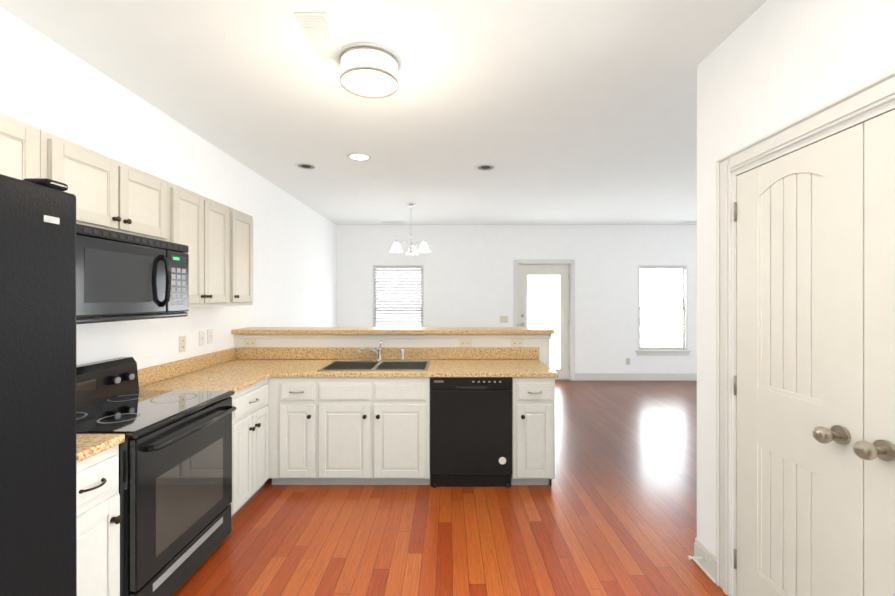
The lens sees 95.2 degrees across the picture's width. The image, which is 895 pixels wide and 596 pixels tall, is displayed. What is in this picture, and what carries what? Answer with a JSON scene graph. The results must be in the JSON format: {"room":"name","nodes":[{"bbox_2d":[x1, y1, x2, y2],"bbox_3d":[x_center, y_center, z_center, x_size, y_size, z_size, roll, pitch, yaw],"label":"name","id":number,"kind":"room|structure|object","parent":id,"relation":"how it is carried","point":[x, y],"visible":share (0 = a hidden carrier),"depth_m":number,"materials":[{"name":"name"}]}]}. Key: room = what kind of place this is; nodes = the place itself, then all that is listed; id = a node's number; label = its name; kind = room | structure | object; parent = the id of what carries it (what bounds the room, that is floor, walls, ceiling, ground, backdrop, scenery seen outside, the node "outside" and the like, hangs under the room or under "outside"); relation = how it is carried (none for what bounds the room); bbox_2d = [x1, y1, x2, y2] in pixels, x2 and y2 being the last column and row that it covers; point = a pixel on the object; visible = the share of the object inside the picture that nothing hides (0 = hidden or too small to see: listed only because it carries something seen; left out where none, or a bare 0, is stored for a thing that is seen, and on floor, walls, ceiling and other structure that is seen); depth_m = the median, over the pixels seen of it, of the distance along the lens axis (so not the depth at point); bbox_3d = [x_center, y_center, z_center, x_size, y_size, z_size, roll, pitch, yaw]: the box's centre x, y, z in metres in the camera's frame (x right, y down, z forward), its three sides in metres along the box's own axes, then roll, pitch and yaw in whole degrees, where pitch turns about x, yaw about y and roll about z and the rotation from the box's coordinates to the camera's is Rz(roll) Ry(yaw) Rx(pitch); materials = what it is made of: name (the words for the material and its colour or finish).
{"room":"kitchen","nodes":[
{"label":"kitchen","id":0,"kind":"room"},
{"bbox_2d":[0,7,335,369],"bbox_3d":[-1.995,0.082,2.666,0.100,2.700,9.080,0,0,0],"label":"wall","id":1,"kind":"structure","parent":0,"point":[44,86],"depth_m":2.86,"materials":[{"name":"paint"}]},
{"bbox_2d":[0,112,51,179],"bbox_3d":[-1.804,-0.317,1.525,0.288,0.760,0.321,0,0,0],"label":"upper cabinet","id":2,"kind":"object","parent":1,"relation":"attached to","point":[25,149],"depth_m":1.60,"materials":[{"name":"beige wood"}]},
{"bbox_2d":[52,134,175,242],"bbox_3d":[-1.802,-0.509,2.065,0.288,0.378,0.754,0,0,0],"label":"upper cabinet","id":3,"kind":"object","parent":1,"relation":"attached to","point":[109,193],"depth_m":2.03,"materials":[{"name":"beige wood"}]},
{"bbox_2d":[76,223,188,323],"bbox_3d":[-1.716,-0.102,2.065,0.456,0.424,0.752,0,0,0],"label":"microwave","id":4,"kind":"object","parent":3,"relation":"attached to","point":[120,276],"visible":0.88,"depth_m":1.97,"materials":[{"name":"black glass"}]},
{"bbox_2d":[179,336,185,352],"bbox_3d":[-1.939,0.337,2.991,0.009,0.116,0.072,0,0,0],"label":"outlet","id":5,"kind":"object","parent":1,"relation":"attached to","point":[182,343],"depth_m":2.98,"materials":[{"name":"beige plastic"}]},
{"bbox_2d":[199,329,207,345],"bbox_3d":[-1.936,0.316,3.227,0.013,0.116,0.072,0,0,0],"label":"outlet","id":6,"kind":"object","parent":1,"relation":"attached to","point":[201,333],"depth_m":3.23,"materials":[{"name":"white plastic"}]},
{"bbox_2d":[176,185,235,307],"bbox_3d":[-1.799,-0.318,2.785,0.288,0.760,0.682,0,0,0],"label":"upper cabinet","id":7,"kind":"object","parent":1,"relation":"attached to","point":[205,225],"depth_m":2.83,"materials":[{"name":"beige wood"}]},
{"bbox_2d":[208,329,212,343],"bbox_3d":[-1.936,0.311,3.337,0.013,0.116,0.072,0,0,0],"label":"outlet","id":8,"kind":"object","parent":1,"relation":"attached to","point":[210,331],"depth_m":3.34,"materials":[{"name":"beige plastic"}]},
{"bbox_2d":[236,210,252,305],"bbox_3d":[-1.798,-0.318,3.316,0.288,0.760,0.380,0,0,0],"label":"upper cabinet","id":9,"kind":"object","parent":1,"relation":"attached to","point":[244,222],"depth_m":3.34,"materials":[{"name":"beige wood"}]},
{"bbox_2d":[0,0,766,224],"bbox_3d":[1.800,-1.318,2.652,7.690,0.100,9.080,0,0,0],"label":"ceiling","id":10,"kind":"structure","parent":0,"point":[569,112],"depth_m":2.56,"materials":[{"name":"paint"}]},
{"bbox_2d":[295,163,317,169],"bbox_3d":[-1.361,-1.265,3.933,0.210,0.006,0.210,0,0,0],"label":"recessed light","id":11,"kind":"object","parent":10,"relation":"in","point":[306,166],"visible":1,"depth_m":3.94,"materials":[{"name":"white metal"}]},
{"bbox_2d":[294,12,341,61],"bbox_3d":[-0.608,-1.263,2.001,0.150,0.008,0.380,0,0,0],"label":"ceiling vent","id":12,"kind":"object","parent":10,"relation":"in","point":[320,33],"visible":0.94,"depth_m":1.95,"materials":[{"name":"white metal"}]},
{"bbox_2d":[347,153,370,160],"bbox_3d":[-0.792,-1.265,3.671,0.210,0.006,0.210,0,0,0],"label":"recessed light","id":13,"kind":"object","parent":10,"relation":"in","point":[359,156],"visible":1,"depth_m":3.66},
{"bbox_2d":[338,42,400,98],"bbox_3d":[-0.417,-1.201,2.190,0.330,0.134,0.330,0,0,0],"label":"flush ceiling light","id":14,"kind":"object","parent":10,"relation":"attached to","point":[370,70],"visible":1,"depth_m":2.09,"materials":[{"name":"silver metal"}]},
{"bbox_2d":[382,221,402,222],"bbox_3d":[-0.915,-1.266,6.832,0.350,0.008,0.120,0,0,0],"label":"ceiling vent","id":15,"kind":"object","parent":10,"relation":"in","point":[392,221],"visible":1,"depth_m":6.80,"materials":[{"name":"white metal"}]},
{"bbox_2d":[390,203,430,254],"bbox_3d":[-0.495,-0.927,5.583,0.548,0.684,0.499,0,0,0],"label":"chandelier","id":16,"kind":"object","parent":10,"relation":"hanging from","point":[412,250],"visible":1,"depth_m":5.48,"materials":[{"name":"white glass"}]},
{"bbox_2d":[475,164,495,170],"bbox_3d":[0.369,-1.265,3.967,0.210,0.006,0.210,0,0,0],"label":"recessed light","id":17,"kind":"object","parent":10,"relation":"in","point":[485,167],"visible":1,"depth_m":3.97,"materials":[{"name":"white metal"}]},
{"bbox_2d":[674,221,696,222],"bbox_3d":[3.984,-1.266,6.814,0.350,0.008,0.120,0,0,0],"label":"ceiling vent","id":18,"kind":"object","parent":10,"relation":"in","point":[685,222],"visible":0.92,"depth_m":6.83,"materials":[{"name":"white metal"}]},
{"bbox_2d":[172,380,727,595],"bbox_3d":[1.800,1.482,2.654,7.690,0.100,9.080,0,0,0],"label":"floor","id":19,"kind":"structure","parent":0,"point":[611,510],"depth_m":2.55,"materials":[{"name":"brown wood"}]},
{"bbox_2d":[0,174,76,595],"bbox_3d":[-1.534,0.530,0.905,0.795,1.806,0.910,0,0,0],"label":"refrigerator","id":20,"kind":"object","parent":19,"relation":"on","point":[38,544],"visible":1,"depth_m":1.22,"materials":[{"name":"black metal"}]},
{"bbox_2d":[76,444,121,595],"bbox_3d":[-1.641,1.013,1.533,0.613,0.840,0.303,0,0,0],"label":"base cabinet","id":21,"kind":"object","parent":19,"relation":"on","point":[98,518],"depth_m":1.57,"materials":[{"name":"white wood"}]},
{"bbox_2d":[76,434,124,462],"bbox_3d":[-1.638,0.521,1.533,0.622,0.143,0.304,0,0,0],"label":"countertop","id":22,"kind":"structure","parent":21,"relation":"on","point":[87,445],"depth_m":1.59,"materials":[{"name":"stone"}]},
{"bbox_2d":[76,357,235,595],"bbox_3d":[-1.581,0.892,2.065,0.726,1.080,0.758,0,0,0],"label":"range","id":23,"kind":"object","parent":19,"relation":"on","point":[175,470],"visible":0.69,"depth_m":1.98,"materials":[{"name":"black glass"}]},
{"bbox_2d":[232,378,268,515],"bbox_3d":[-1.636,1.012,3.069,0.613,0.840,1.241,0,0,0],"label":"base cabinet","id":24,"kind":"object","parent":19,"relation":"on","point":[250,419],"depth_m":2.75,"materials":[{"name":"white wood"}]},
{"bbox_2d":[137,355,271,391],"bbox_3d":[-1.630,0.520,2.739,0.630,0.143,0.584,0,0,0],"label":"countertop","id":25,"kind":"structure","parent":24,"relation":"on","point":[222,370],"depth_m":2.90,"materials":[{"name":"stone"}]},
{"bbox_2d":[203,347,557,376],"bbox_3d":[-0.557,0.520,3.369,2.769,0.143,0.685,0,0,0],"label":"countertop","id":26,"kind":"structure","parent":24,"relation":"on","point":[445,361],"depth_m":3.64,"materials":[{"name":"stone"}]},
{"bbox_2d":[317,359,430,370],"bbox_3d":[-0.575,0.638,3.392,0.845,0.176,0.550,0,0,0],"label":"sink","id":27,"kind":"object","parent":26,"relation":"in","point":[376,365],"visible":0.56,"depth_m":3.55,"materials":[{"name":"silver metal"}]},
{"bbox_2d":[358,340,404,360],"bbox_3d":[-0.576,0.462,3.594,0.397,0.177,0.119,0,0,0],"label":"faucet","id":28,"kind":"object","parent":26,"relation":"on","point":[378,351],"visible":1,"depth_m":3.60,"materials":[{"name":"silver metal"}]},
{"bbox_2d":[268,377,430,484],"bbox_3d":[-0.740,1.012,3.369,1.214,0.840,0.634,0,0,0],"label":"base cabinet","id":29,"kind":"object","parent":19,"relation":"on","point":[349,430],"depth_m":3.05,"materials":[{"name":"white wood"}]},
{"bbox_2d":[234,334,550,366],"bbox_3d":[-0.500,0.879,3.766,2.881,1.105,0.136,0,0,0],"label":"wall","id":30,"kind":"structure","parent":19,"relation":"on","point":[541,342],"depth_m":3.71,"materials":[{"name":"white paint"}]},
{"bbox_2d":[244,339,256,346],"bbox_3d":[-1.792,0.409,3.711,0.116,0.072,0.009,0,0,0],"label":"outlet","id":31,"kind":"object","parent":30,"relation":"attached to","point":[247,342],"depth_m":3.71,"materials":[{"name":"beige plastic"}]},
{"bbox_2d":[231,327,554,333],"bbox_3d":[-0.491,0.305,3.834,2.899,0.041,0.355,0,0,0],"label":"bar","id":32,"kind":"object","parent":30,"relation":"on","point":[396,330],"visible":1,"depth_m":3.66,"materials":[{"name":"stone"}]},
{"bbox_2d":[459,339,471,346],"bbox_3d":[0.164,0.409,3.704,0.116,0.072,0.009,0,0,0],"label":"outlet","id":33,"kind":"object","parent":30,"relation":"attached to","point":[462,342],"depth_m":3.70,"materials":[{"name":"beige plastic"}]},
{"bbox_2d":[511,339,523,346],"bbox_3d":[0.634,0.409,3.702,0.116,0.072,0.009,0,0,0],"label":"outlet","id":34,"kind":"object","parent":30,"relation":"attached to","point":[514,342],"depth_m":3.70,"materials":[{"name":"beige plastic"}]},
{"bbox_2d":[430,377,511,487],"bbox_3d":[0.179,1.014,3.360,0.616,0.836,0.617,0,0,0],"label":"dishwasher","id":35,"kind":"object","parent":19,"relation":"on","point":[470,431],"visible":0.98,"depth_m":3.06,"materials":[{"name":"black metal"}]},
{"bbox_2d":[528,377,554,484],"bbox_3d":[0.649,1.012,3.364,0.316,0.840,0.634,0,0,0],"label":"base cabinet","id":36,"kind":"object","parent":19,"relation":"on","point":[541,390],"depth_m":3.05,"materials":[{"name":"white wood"}]},
{"bbox_2d":[336,225,691,372],"bbox_3d":[1.876,0.079,7.143,7.570,2.700,0.100,0,0,0],"label":"wall","id":37,"kind":"structure","parent":0,"point":[469,269],"depth_m":7.09,"materials":[{"name":"paint"}]},
{"bbox_2d":[373,265,423,326],"bbox_3d":[-0.855,0.214,7.122,0.990,1.570,0.110,0,0,0],"label":"window","id":38,"kind":"structure","parent":37,"relation":"in","point":[398,295],"depth_m":7.13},
{"bbox_2d":[500,316,507,322],"bbox_3d":[0.980,0.369,7.089,0.142,0.116,0.013,0,0,0],"label":"light switch","id":39,"kind":"object","parent":37,"relation":"attached to","point":[503,319],"visible":1,"depth_m":7.09,"materials":[{"name":"beige plastic"}]},
{"bbox_2d":[517,265,568,379],"bbox_3d":[1.661,0.425,7.124,0.928,2.007,0.120,0,0,0],"label":"back door","id":40,"kind":"structure","parent":37,"relation":"in","point":[543,295],"depth_m":7.13,"materials":[{"name":"paint"}]},
{"bbox_2d":[514,259,574,380],"bbox_3d":[1.681,0.379,7.130,1.060,2.100,0.108,0,0,0],"label":"door frame","id":41,"kind":"structure","parent":37,"relation":"attached to","point":[569,262],"depth_m":7.08,"materials":[{"name":"white wood"}]},
{"bbox_2d":[575,373,696,380],"bbox_3d":[3.862,1.367,7.071,3.295,0.125,0.030,0,0,0],"label":"baseboard","id":42,"kind":"structure","parent":37,"relation":"attached to","point":[578,376],"depth_m":7.07,"materials":[{"name":"white wood"}]},
{"bbox_2d":[635,265,690,355],"bbox_3d":[3.736,0.214,7.106,0.950,1.570,0.110,0,0,0],"label":"window","id":43,"kind":"structure","parent":37,"relation":"in","point":[662,310],"depth_m":7.15,"materials":[{"name":"white glass"}]},
{"bbox_2d":[692,60,703,543],"bbox_3d":[3.453,0.082,2.162,4.180,2.700,0.130,0,0,0],"label":"wall","id":44,"kind":"structure","parent":0,"point":[697,230],"depth_m":2.21,"materials":[{"name":"paint"}]},
{"bbox_2d":[688,555,706,559],"bbox_3d":[1.304,1.357,2.135,0.086,0.024,0.024,0,0,0],"label":"door stop","id":45,"kind":"object","parent":44,"relation":"attached to","point":[691,558],"visible":1,"depth_m":2.13,"materials":[{"name":"white metal"}]},
{"bbox_2d":[693,538,715,563],"bbox_3d":[3.415,1.370,2.240,4.156,0.125,0.036,0,0,0],"label":"baseboard","id":46,"kind":"structure","parent":44,"relation":"attached to","point":[700,549],"depth_m":2.17,"materials":[{"name":"white wood"}]},
{"bbox_2d":[704,0,894,595],"bbox_3d":[1.405,0.084,0.109,0.100,2.700,3.990,0,0,0],"label":"wall","id":47,"kind":"structure","parent":0,"point":[768,66],"depth_m":1.73,"materials":[{"name":"paint"}]},
{"bbox_2d":[716,69,894,595],"bbox_3d":[1.398,0.370,1.339,0.122,2.125,1.410,0,0,0],"label":"door frame","id":48,"kind":"structure","parent":47,"relation":"attached to","point":[872,94],"depth_m":1.95,"materials":[{"name":"white wood"}]},
{"bbox_2d":[734,109,894,595],"bbox_3d":[1.336,0.425,1.340,0.127,2.000,1.193,0,0,0],"label":"closet doors","id":49,"kind":"structure","parent":47,"relation":"in","point":[814,385],"depth_m":1.50,"materials":[{"name":"paint"}]}
]}

